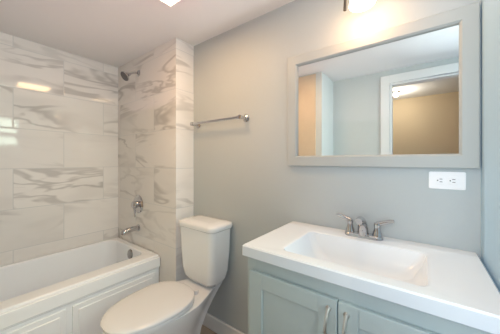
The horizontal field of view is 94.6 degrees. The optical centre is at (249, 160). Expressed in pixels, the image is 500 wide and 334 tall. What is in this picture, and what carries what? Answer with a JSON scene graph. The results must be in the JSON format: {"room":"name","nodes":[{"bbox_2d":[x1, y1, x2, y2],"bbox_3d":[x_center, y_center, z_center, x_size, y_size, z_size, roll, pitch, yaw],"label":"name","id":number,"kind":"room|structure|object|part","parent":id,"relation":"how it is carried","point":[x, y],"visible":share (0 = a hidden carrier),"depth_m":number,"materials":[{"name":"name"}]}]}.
{"room":"bathroom","nodes":[
{"label":"bathroom","id":0,"kind":"room"},
{"bbox_2d":[0,32,117,265],"bbox_3d":[-1.756,0.170,1.770,0.100,2.180,1.900,0,0,37],"label":"tile","id":1,"kind":"structure","parent":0,"point":[59,109],"depth_m":1.89,"materials":[{"name":"white tile"}]},
{"bbox_2d":[0,0,294,67],"bbox_3d":[-0.624,-0.950,0.161,3.841,0.060,3.120,0,0,37],"label":"ceiling","id":2,"kind":"structure","parent":0,"point":[115,33],"depth_m":1.54,"materials":[{"name":"white paint"}]},
{"bbox_2d":[158,0,182,7],"bbox_3d":[-0.439,-0.914,1.166,0.300,0.012,0.300,0,0,37],"label":"ceiling light panel","id":3,"kind":"object","parent":2,"relation":"attached to","point":[179,1],"depth_m":1.33,"materials":[{"name":"white plastic"}]},
{"bbox_2d":[161,0,178,5],"bbox_3d":[-0.439,-0.915,1.166,0.276,0.010,0.276,0,0,37],"label":"diffuser","id":4,"kind":"object","parent":3,"relation":"attached to","point":[170,2],"depth_m":1.32,"materials":[{"name":"white plastic"}]},
{"bbox_2d":[118,38,193,281],"bbox_3d":[-0.850,0.170,2.112,0.941,2.180,0.267,0,0,37],"label":"tile","id":5,"kind":"structure","parent":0,"point":[156,107],"depth_m":1.85,"materials":[{"name":"white tile"}]},
{"bbox_2d":[200,324,216,333],"bbox_3d":[-0.624,1.290,0.161,3.841,0.060,3.120,0,0,37],"label":"floor","id":6,"kind":"structure","parent":0,"point":[204,330],"depth_m":1.70,"materials":[{"name":"tile"}]},
{"bbox_2d":[0,237,159,333],"bbox_3d":[-1.466,1.004,1.449,0.742,0.512,1.527,0,0,37],"label":"bathtub","id":7,"kind":"object","parent":6,"relation":"on","point":[69,291],"visible":0.91,"depth_m":1.58,"materials":[{"name":"white ceramic"}]},
{"bbox_2d":[100,215,231,333],"bbox_3d":[-0.476,0.836,1.405,0.370,0.848,0.756,0,0,37],"label":"toilet","id":8,"kind":"object","parent":6,"relation":"on","point":[165,307],"visible":1,"depth_m":1.42,"materials":[{"name":"white ceramic"}]},
{"bbox_3d":[-0.547,0.814,1.310,0.370,0.053,0.518,0,0,37],"label":"seat","id":9,"kind":"part","parent":8,"relation":"part of","materials":[{"name":"white plastic"}]},
{"bbox_3d":[-0.482,1.051,1.397,0.366,0.418,0.726,0,0,37],"label":"bowl","id":10,"kind":"part","parent":8,"relation":"part of","materials":[{"name":"white ceramic"}]},
{"bbox_2d":[242,213,499,333],"bbox_3d":[0.404,0.750,0.901,0.764,1.018,0.499,0,0,37],"label":"vanity","id":11,"kind":"object","parent":6,"relation":"on","point":[304,278],"visible":1,"depth_m":0.79,"materials":[{"name":"white ceramic"}]},
{"bbox_3d":[0.141,0.786,0.845,0.348,0.682,0.019,0,0,37],"label":"door","id":12,"kind":"part","parent":11,"relation":"part of","materials":[{"name":"grey wood"}]},
{"bbox_3d":[0.266,0.529,0.717,0.075,0.119,0.039,0,0,37],"label":"pull handle","id":13,"kind":"part","parent":11,"relation":"part of","materials":[{"name":"silver metal"}]},
{"bbox_2d":[336,213,394,240],"bbox_3d":[0.466,0.353,0.985,0.242,0.224,0.224,0,0,37],"label":"faucet","id":14,"kind":"object","parent":11,"relation":"on","point":[363,234],"depth_m":1.03,"materials":[{"name":"silver metal"}]},
{"bbox_3d":[0.423,0.786,0.634,0.348,0.682,0.019,0,0,37],"label":"door","id":15,"kind":"part","parent":11,"relation":"part of","materials":[{"name":"grey wood"}]},
{"bbox_2d":[194,0,480,333],"bbox_3d":[0.478,0.170,1.222,2.250,2.180,0.100,0,0,37],"label":"wall","id":16,"kind":"structure","parent":0,"point":[243,176],"depth_m":1.38,"materials":[{"name":"grey paint"}]},
{"bbox_2d":[481,0,499,291],"bbox_3d":[0.758,0.170,0.638,0.100,2.180,0.500,0,0,37],"label":"wall","id":17,"kind":"structure","parent":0,"point":[490,9],"depth_m":0.74,"materials":[{"name":"grey paint"}]},
{"bbox_3d":[-1.164,0.170,0.547,0.849,2.180,0.650,0,0,37],"label":"wall","id":18,"kind":"structure","parent":0,"visible":0},
{"bbox_2d":[120,224,139,235],"bbox_3d":[-1.036,0.598,1.988,0.060,0.067,0.154,0,0,37],"label":"tub spout","id":19,"kind":"object","parent":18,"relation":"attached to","point":[137,227],"visible":1,"depth_m":1.98,"materials":[{"name":"silver metal"}]},
{"bbox_2d":[121,70,139,80],"bbox_3d":[-1.034,-0.742,1.990,0.084,0.123,0.147,0,0,37],"label":"shower head","id":20,"kind":"object","parent":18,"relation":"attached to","point":[124,75],"visible":1,"depth_m":1.96},
{"bbox_2d":[131,195,142,216],"bbox_3d":[-1.008,0.396,2.024,0.160,0.182,0.062,0,0,37],"label":"tub valve","id":21,"kind":"object","parent":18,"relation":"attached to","point":[137,203],"visible":1,"depth_m":2.01,"materials":[{"name":"silver metal"}]},
{"bbox_2d":[190,114,248,127],"bbox_3d":[-0.238,-0.281,1.647,0.527,0.052,0.076,0,0,37],"label":"towel rail","id":22,"kind":"object","parent":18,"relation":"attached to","point":[245,117],"visible":1,"depth_m":1.57,"materials":[{"name":"silver metal"}]},
{"bbox_2d":[203,312,243,333],"bbox_3d":[-0.113,1.207,1.592,0.859,0.105,0.016,0,0,37],"label":"baseboard","id":23,"kind":"structure","parent":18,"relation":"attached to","point":[218,326],"depth_m":1.67,"materials":[{"name":"white wood"}]},
{"bbox_2d":[343,0,375,12],"bbox_3d":[0.508,-0.794,1.037,0.159,0.218,0.159,0,0,37],"label":"sconce","id":24,"kind":"object","parent":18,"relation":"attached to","point":[356,6],"visible":1,"depth_m":1.03,"materials":[{"name":"grey metal"}]},
{"bbox_2d":[288,1,479,168],"bbox_3d":[0.539,-0.280,1.098,0.792,0.619,0.024,0,0,37],"label":"mirror","id":25,"kind":"object","parent":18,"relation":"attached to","point":[407,95],"visible":1,"depth_m":1.03,"materials":[{"name":"grey mirror"}]},
{"bbox_3d":[0.542,-0.280,1.102,0.682,0.509,0.001,0,0,37],"label":"glass","id":26,"kind":"part","parent":25,"relation":"part of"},
{"bbox_2d":[429,171,465,189],"bbox_3d":[0.786,0.080,0.922,0.114,0.070,0.009,0,0,37],"label":"outlet plate","id":27,"kind":"object","parent":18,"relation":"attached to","point":[437,180],"visible":1,"depth_m":0.92,"materials":[{"name":"white plastic"}]}
]}

